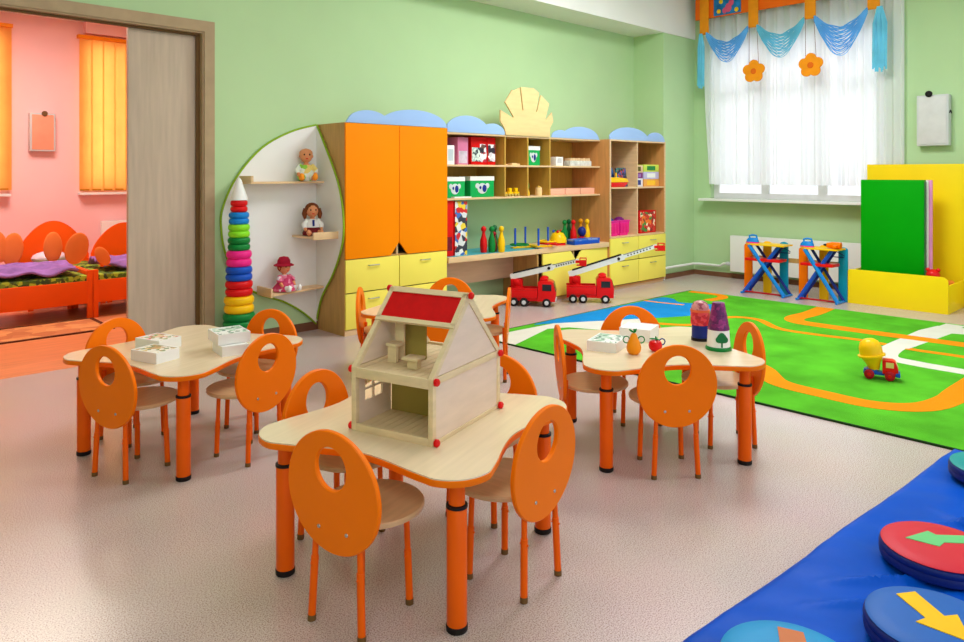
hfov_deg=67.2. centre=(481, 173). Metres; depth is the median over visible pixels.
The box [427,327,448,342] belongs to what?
chair
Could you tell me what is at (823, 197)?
windowsill
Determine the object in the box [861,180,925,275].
mat
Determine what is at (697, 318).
tub
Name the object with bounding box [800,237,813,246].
iron
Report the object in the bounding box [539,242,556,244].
ring
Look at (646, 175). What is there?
toy box
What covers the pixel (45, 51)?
wall
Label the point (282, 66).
wall
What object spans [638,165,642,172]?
toy box
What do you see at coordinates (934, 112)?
upper cabinet
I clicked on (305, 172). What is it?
doll
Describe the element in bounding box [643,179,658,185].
toy box
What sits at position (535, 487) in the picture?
chair
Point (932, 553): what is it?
disc
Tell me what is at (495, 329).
chair
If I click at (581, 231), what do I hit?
ball
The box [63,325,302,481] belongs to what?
table
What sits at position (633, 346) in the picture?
pear
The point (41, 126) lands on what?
wall picture
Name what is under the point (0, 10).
ceiling
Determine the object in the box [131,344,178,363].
game box
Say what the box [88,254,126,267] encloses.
blanket
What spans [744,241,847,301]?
fence
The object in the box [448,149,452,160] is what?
print
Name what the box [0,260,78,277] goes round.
blanket
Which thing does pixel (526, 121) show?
wall shelf
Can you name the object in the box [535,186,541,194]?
pot
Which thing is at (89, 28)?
trim
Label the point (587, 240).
tray
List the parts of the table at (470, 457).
leg, leg, leg, leg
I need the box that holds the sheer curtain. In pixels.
[704,0,903,185]
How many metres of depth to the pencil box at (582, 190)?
8.36 m
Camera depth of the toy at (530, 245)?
7.63 m
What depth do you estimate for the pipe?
9.53 m
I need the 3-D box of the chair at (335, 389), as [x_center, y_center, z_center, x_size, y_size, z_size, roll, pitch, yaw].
[-0.494,1.051,2.697,0.358,0.598,0.360,0,0,30]
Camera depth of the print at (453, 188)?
6.96 m
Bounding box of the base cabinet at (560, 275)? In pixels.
[503,247,606,302]
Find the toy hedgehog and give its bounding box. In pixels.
[550,229,566,245]
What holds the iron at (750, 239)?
on the ironing board at (768, 261)
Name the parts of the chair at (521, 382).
leg, leg, seat, leg, backrest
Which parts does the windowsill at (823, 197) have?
sill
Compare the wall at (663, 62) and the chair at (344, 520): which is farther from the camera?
the wall at (663, 62)
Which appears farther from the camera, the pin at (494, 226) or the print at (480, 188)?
the pin at (494, 226)
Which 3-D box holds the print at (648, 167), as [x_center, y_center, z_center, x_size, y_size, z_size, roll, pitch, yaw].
[2.104,-0.072,9.019,0.182,0.053,0.002,0,0,-44]
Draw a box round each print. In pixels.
[447,237,451,250]
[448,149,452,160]
[449,184,460,193]
[459,151,466,162]
[472,147,479,161]
[475,183,488,193]
[480,144,486,161]
[488,144,494,161]
[530,152,536,161]
[647,166,654,169]
[647,173,654,177]
[647,181,654,184]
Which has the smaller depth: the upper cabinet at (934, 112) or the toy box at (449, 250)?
the toy box at (449, 250)
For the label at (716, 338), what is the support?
on the tower
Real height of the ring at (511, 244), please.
0.018 m
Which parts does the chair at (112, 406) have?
leg, backrest, leg, leg, seat, leg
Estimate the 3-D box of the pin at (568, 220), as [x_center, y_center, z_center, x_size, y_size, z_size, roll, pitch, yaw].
[1.003,0.651,8.380,0.077,0.261,0.077,0,0,-44]
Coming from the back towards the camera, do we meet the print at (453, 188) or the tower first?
the print at (453, 188)
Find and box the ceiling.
[0,10,83,21]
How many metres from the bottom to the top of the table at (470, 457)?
0.480 m
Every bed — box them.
[0,232,92,317]
[19,221,105,311]
[73,247,126,317]
[91,222,126,302]
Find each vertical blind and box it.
[0,22,12,189]
[76,34,126,190]
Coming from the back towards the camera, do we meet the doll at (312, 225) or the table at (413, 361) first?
the doll at (312, 225)
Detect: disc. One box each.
[720,620,834,641]
[862,586,963,641]
[878,521,963,589]
[948,452,963,482]
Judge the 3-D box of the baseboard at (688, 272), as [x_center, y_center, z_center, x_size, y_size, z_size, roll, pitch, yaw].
[2.602,1.320,9.552,0.770,0.060,0.018,0,0,-44]
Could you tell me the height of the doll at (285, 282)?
0.281 m
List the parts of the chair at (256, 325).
leg, seat, leg, backrest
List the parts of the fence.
post, post, post, rail, post, post, post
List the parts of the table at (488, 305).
leg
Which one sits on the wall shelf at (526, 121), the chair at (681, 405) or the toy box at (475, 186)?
the toy box at (475, 186)
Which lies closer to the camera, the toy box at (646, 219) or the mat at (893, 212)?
the mat at (893, 212)
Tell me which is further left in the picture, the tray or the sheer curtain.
the tray
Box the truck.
[858,338,900,380]
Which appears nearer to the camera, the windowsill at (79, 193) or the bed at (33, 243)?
the bed at (33, 243)
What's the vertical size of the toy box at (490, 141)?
0.275 m
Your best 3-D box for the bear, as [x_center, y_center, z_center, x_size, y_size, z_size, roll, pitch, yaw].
[4.471,1.126,7.187,0.140,0.390,0.140,0,0,-44]
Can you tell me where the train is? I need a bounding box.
[506,188,519,195]
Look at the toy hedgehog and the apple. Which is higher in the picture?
the toy hedgehog
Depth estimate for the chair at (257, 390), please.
3.42 m
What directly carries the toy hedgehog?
on the desk at (476, 266)
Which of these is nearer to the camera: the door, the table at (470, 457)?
the table at (470, 457)
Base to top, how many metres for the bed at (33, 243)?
0.850 m
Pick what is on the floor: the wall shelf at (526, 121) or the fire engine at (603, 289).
the fire engine at (603, 289)
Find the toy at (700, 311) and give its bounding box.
[690,300,709,341]
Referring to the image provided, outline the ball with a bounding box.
[577,226,585,237]
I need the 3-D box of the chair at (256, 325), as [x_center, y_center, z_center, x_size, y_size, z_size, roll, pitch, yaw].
[-1.236,1.051,3.884,0.360,0.598,0.358,0,0,23]
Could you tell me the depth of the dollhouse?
2.52 m
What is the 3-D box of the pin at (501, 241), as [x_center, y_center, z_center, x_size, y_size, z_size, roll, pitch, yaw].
[0.194,0.648,7.245,0.077,0.261,0.077,0,0,-44]
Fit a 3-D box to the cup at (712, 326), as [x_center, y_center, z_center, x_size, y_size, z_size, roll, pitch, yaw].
[1.175,0.753,3.601,0.106,0.033,0.106,0,0,1]
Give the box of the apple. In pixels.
[648,336,665,351]
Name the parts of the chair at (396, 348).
leg, seat, backrest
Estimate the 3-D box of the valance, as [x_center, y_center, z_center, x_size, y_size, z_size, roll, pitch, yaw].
[3.657,-1.751,8.671,0.105,1.278,2.470,0,0,-44]
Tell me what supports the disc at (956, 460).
on the floor mat at (825, 592)
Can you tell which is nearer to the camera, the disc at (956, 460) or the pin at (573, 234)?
the disc at (956, 460)
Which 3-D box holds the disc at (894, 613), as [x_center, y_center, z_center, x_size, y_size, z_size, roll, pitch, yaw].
[1.269,1.277,2.032,0.360,0.067,0.360,0,0,-44]
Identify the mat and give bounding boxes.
[682,449,963,641]
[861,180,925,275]
[926,180,928,271]
[928,180,932,268]
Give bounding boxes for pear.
[623,328,644,354]
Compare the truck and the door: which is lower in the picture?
the truck
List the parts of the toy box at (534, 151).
lid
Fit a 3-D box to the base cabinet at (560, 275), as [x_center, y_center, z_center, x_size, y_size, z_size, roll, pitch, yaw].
[0.837,1.093,8.125,1.166,0.514,0.530,0,0,-44]
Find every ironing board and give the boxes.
[740,242,792,297]
[795,246,845,304]
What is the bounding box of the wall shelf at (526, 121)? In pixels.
[447,87,599,199]
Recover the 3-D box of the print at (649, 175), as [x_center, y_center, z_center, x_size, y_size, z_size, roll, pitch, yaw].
[2.104,0.018,9.019,0.182,0.053,0.002,0,0,-44]
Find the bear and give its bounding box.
[926,268,939,276]
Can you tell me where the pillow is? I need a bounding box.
[31,251,65,261]
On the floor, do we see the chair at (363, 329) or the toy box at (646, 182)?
the chair at (363, 329)
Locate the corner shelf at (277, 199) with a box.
[220,124,344,323]
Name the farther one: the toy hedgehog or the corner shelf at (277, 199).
the toy hedgehog
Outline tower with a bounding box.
[705,301,731,351]
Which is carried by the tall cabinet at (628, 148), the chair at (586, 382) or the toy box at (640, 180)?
the toy box at (640, 180)
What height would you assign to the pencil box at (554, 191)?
0.068 m
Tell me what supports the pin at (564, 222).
on the desk at (476, 266)
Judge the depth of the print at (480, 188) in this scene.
7.21 m
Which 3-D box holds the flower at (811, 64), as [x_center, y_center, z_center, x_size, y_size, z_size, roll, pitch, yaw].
[3.825,-1.482,8.415,0.093,0.697,0.276,0,0,-44]
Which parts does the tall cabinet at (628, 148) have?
drawer, drawer, cloud panel, drawer, drawer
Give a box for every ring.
[510,243,528,245]
[539,240,555,242]
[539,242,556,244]
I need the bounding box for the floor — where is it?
[0,274,963,641]
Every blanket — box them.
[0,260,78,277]
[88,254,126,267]
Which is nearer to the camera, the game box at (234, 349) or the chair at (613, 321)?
the game box at (234, 349)
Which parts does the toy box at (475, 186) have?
lid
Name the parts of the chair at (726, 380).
seat, leg, leg, backrest, leg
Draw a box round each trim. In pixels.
[83,22,126,38]
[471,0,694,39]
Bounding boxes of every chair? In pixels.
[79,345,176,484]
[84,317,163,447]
[206,333,295,466]
[217,309,297,433]
[282,369,384,539]
[289,429,424,641]
[356,287,370,348]
[386,323,404,362]
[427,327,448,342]
[430,277,471,292]
[445,354,536,528]
[465,404,574,604]
[486,287,510,382]
[554,325,628,453]
[601,306,661,426]
[628,345,716,479]
[681,322,765,449]
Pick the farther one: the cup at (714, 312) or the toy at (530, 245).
the toy at (530, 245)
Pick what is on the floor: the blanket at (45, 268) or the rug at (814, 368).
the rug at (814, 368)
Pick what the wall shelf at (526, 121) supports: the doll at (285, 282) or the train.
the train
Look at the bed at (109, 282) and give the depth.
6.90 m
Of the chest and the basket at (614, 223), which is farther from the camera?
the basket at (614, 223)
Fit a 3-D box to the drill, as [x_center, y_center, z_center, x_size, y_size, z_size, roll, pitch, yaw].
[3.649,0.747,7.573,0.125,0.068,0.175,0,0,-44]
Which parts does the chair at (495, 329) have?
seat, leg, backrest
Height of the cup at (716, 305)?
0.033 m
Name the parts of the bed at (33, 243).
arched panel, mattress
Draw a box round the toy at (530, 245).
[511,227,552,248]
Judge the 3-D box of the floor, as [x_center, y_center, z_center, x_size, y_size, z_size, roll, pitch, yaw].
[-0.151,1.390,4.908,11.570,0.080,12.300,0,0,-44]
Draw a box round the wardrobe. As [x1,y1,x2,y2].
[318,110,446,336]
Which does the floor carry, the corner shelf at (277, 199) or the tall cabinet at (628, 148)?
the tall cabinet at (628, 148)
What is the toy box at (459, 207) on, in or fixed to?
on the desk at (476, 266)
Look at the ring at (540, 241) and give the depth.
7.65 m
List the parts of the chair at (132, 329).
leg, backrest, leg, seat, leg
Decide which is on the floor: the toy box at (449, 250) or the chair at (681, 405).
the chair at (681, 405)
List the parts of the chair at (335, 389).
leg, backrest, leg, seat, leg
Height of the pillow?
0.140 m
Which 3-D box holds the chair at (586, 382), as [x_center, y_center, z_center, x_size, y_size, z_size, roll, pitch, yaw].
[0.547,1.051,3.605,0.358,0.598,0.360,0,0,-1]
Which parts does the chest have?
panel, panel, panel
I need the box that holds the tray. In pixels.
[566,237,599,244]
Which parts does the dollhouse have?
gable frame, roof panel, roof frame, knob, knob, roof frame, gable frame, knob, knob, knob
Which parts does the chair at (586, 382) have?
backrest, leg, seat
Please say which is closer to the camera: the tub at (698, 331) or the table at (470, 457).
the table at (470, 457)
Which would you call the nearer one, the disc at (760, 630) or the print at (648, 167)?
the disc at (760, 630)
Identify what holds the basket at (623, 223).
on the tall cabinet at (628, 148)
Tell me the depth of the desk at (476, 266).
7.46 m
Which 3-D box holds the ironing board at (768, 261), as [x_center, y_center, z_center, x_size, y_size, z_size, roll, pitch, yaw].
[3.185,1.067,8.123,0.246,0.569,0.505,0,0,-44]
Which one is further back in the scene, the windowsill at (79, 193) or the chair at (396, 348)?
the windowsill at (79, 193)
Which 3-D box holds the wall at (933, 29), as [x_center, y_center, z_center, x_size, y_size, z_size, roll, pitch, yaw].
[5.440,-0.525,7.325,0.250,3.750,8.060,0,0,-44]
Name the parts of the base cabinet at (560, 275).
door, door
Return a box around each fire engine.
[507,257,586,306]
[566,243,664,303]
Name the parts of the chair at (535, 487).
leg, seat, leg, leg, backrest, leg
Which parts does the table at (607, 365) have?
leg, leg, leg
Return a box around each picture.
[28,111,54,151]
[714,0,740,15]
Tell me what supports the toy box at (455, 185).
on the wall shelf at (526, 121)
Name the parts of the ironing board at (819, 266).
leg, leg, leg, leg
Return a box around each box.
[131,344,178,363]
[135,333,180,347]
[208,325,249,345]
[212,342,248,356]
[446,201,452,256]
[447,137,467,164]
[447,145,453,163]
[447,177,464,197]
[453,201,466,255]
[459,176,493,196]
[467,137,486,164]
[487,137,494,164]
[529,146,539,165]
[551,157,562,165]
[551,188,564,194]
[564,158,590,165]
[565,188,579,194]
[580,188,593,193]
[587,333,627,352]
[619,322,658,341]
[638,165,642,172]
[638,178,642,186]
[638,210,655,233]
[643,165,658,171]
[643,172,658,178]
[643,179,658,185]
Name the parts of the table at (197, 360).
leg, leg, leg, leg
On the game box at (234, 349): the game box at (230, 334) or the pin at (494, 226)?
the game box at (230, 334)
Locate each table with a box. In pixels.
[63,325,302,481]
[258,381,566,635]
[361,295,506,380]
[401,354,425,369]
[561,326,764,472]
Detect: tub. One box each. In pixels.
[690,312,709,325]
[692,325,707,338]
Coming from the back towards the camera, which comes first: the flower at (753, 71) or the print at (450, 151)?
the flower at (753, 71)
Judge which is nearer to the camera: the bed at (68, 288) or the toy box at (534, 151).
the bed at (68, 288)
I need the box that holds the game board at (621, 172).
[614,168,627,185]
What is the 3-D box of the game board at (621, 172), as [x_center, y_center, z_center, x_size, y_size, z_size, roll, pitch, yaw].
[1.674,0.038,8.719,0.047,0.224,0.240,0,0,40]
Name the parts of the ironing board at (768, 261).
leg, leg, leg, leg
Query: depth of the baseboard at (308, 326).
6.20 m
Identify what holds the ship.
on the tall cabinet at (628, 148)
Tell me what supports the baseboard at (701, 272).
attached to the wall at (933, 29)
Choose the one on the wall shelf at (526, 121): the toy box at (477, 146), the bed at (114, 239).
the toy box at (477, 146)
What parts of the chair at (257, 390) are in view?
leg, seat, leg, leg, backrest, leg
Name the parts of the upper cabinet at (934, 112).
door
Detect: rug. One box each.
[0,317,114,344]
[499,290,963,450]
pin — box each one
[480,226,486,252]
[488,226,495,252]
[493,225,497,250]
[493,232,496,250]
[498,226,504,251]
[562,220,567,242]
[567,219,570,238]
[570,220,576,238]
[577,219,582,236]
[584,219,589,236]
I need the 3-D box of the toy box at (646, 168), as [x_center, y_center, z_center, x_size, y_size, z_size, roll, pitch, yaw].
[2.042,-0.072,9.097,0.330,0.089,0.202,0,0,-44]
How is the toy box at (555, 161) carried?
on the wall shelf at (526, 121)
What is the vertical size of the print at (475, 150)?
0.138 m
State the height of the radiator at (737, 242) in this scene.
0.460 m
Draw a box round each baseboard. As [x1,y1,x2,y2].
[264,321,317,333]
[665,269,694,278]
[695,269,837,288]
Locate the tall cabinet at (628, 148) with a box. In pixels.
[572,127,665,289]
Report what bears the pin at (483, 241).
on the desk at (476, 266)
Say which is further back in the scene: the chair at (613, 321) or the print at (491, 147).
the print at (491, 147)
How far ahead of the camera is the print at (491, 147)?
7.29 m
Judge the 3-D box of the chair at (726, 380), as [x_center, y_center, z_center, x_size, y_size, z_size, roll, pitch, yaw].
[1.193,1.051,3.667,0.358,0.598,0.360,0,0,-3]
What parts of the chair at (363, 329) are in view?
backrest, leg, seat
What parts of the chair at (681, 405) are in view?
seat, leg, leg, backrest, leg, leg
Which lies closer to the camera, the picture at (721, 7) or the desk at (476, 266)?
the desk at (476, 266)
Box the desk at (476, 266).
[447,241,608,285]
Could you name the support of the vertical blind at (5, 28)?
attached to the wall at (45, 51)
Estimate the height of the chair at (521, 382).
0.598 m
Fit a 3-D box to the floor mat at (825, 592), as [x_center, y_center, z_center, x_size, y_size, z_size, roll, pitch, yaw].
[1.745,1.317,1.785,3.190,0.065,2.165,0,0,-44]
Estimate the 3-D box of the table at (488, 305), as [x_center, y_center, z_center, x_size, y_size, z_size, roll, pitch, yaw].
[-0.290,1.110,4.844,0.864,0.480,0.864,0,0,9]
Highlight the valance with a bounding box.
[695,0,886,88]
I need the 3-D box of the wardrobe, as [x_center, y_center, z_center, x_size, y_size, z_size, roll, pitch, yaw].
[-0.870,0.387,6.540,1.118,1.926,0.458,0,0,-44]
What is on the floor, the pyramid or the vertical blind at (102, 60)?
the pyramid
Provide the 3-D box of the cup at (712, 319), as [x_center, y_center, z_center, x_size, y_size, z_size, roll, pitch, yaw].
[1.175,0.721,3.601,0.094,0.033,0.094,0,0,1]
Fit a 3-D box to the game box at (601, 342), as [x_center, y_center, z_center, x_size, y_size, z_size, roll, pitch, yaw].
[0.630,0.846,3.634,0.150,0.048,0.195,0,0,28]
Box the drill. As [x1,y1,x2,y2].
[823,242,841,248]
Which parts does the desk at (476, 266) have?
modesty panel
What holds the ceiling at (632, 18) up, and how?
attached to the wall at (282, 66)
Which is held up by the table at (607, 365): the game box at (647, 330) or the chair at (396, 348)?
the game box at (647, 330)
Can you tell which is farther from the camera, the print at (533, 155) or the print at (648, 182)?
the print at (648, 182)
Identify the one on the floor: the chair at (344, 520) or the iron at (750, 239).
the chair at (344, 520)
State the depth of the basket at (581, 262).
7.32 m
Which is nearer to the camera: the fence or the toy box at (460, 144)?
the toy box at (460, 144)
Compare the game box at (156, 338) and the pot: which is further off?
the pot
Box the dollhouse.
[348,285,503,446]
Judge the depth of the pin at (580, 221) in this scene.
8.47 m
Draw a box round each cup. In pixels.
[707,322,729,330]
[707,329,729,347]
[709,316,727,323]
[710,309,726,316]
[711,301,725,309]
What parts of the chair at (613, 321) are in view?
leg, leg, backrest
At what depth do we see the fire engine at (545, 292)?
7.38 m
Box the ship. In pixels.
[611,173,628,186]
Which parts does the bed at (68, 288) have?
tulip panel, tulip panel, rail, mattress, tulip panel, tulip panel, leg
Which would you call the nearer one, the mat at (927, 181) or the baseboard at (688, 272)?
the mat at (927, 181)
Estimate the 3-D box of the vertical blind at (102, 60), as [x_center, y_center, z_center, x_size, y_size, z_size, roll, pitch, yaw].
[-4.459,-0.728,8.924,0.940,1.855,0.080,0,0,-44]
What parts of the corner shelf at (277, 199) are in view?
shelf, shelf, shelf, rim trim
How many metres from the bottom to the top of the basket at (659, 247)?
0.079 m
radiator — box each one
[100,220,126,235]
[726,235,860,281]
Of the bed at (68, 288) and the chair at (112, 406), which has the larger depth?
the bed at (68, 288)
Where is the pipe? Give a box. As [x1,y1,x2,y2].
[663,262,725,279]
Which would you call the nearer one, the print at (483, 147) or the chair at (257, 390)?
the chair at (257, 390)
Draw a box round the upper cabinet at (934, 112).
[917,91,951,145]
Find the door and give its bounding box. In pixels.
[0,0,214,334]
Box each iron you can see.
[746,234,758,242]
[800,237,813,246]
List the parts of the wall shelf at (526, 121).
cloud panel, panel, sun panel, cloud panel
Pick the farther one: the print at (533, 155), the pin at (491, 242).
the print at (533, 155)
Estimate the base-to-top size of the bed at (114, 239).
0.800 m
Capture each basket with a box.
[576,257,586,265]
[611,218,618,235]
[613,217,629,235]
[654,243,664,250]
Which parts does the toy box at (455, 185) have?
lid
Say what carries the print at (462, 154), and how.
attached to the toy box at (460, 144)
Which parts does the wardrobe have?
drawer, drawer, door, cloud panel, drawer, door, drawer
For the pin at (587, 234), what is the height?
0.261 m
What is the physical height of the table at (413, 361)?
0.040 m
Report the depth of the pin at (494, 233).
7.29 m
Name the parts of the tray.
lid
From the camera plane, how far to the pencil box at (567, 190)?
8.18 m
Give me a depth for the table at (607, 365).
3.36 m
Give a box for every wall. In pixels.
[0,12,126,264]
[67,0,633,328]
[634,33,693,273]
[694,0,963,283]
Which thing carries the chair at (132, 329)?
on the floor
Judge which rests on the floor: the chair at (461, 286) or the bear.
the chair at (461, 286)
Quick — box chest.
[848,164,963,314]
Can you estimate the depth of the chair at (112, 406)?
3.21 m
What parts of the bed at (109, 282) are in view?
leg, tulip panel, mattress, rail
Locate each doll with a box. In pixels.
[272,256,301,291]
[295,149,317,180]
[302,203,323,235]
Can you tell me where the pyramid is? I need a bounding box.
[222,178,254,328]
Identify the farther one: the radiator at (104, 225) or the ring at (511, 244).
the radiator at (104, 225)
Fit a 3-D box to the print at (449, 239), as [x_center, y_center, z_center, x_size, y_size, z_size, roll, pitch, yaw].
[-0.306,0.661,6.850,0.063,0.131,0.002,0,0,-44]
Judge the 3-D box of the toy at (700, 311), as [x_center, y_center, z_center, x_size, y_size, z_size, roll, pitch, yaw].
[1.144,0.766,3.801,0.100,0.207,0.100,0,0,-44]
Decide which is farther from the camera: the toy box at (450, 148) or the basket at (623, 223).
the basket at (623, 223)
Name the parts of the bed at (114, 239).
arched panel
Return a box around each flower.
[743,27,764,81]
[798,18,822,76]
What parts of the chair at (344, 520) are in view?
leg, backrest, leg, seat, leg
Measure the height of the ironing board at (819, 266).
0.568 m
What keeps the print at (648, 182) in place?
attached to the toy box at (646, 182)
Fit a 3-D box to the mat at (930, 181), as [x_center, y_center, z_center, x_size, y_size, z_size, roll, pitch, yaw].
[4.366,0.692,7.613,0.044,1.259,0.640,0,0,-44]
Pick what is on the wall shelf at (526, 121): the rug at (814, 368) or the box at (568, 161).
the box at (568, 161)

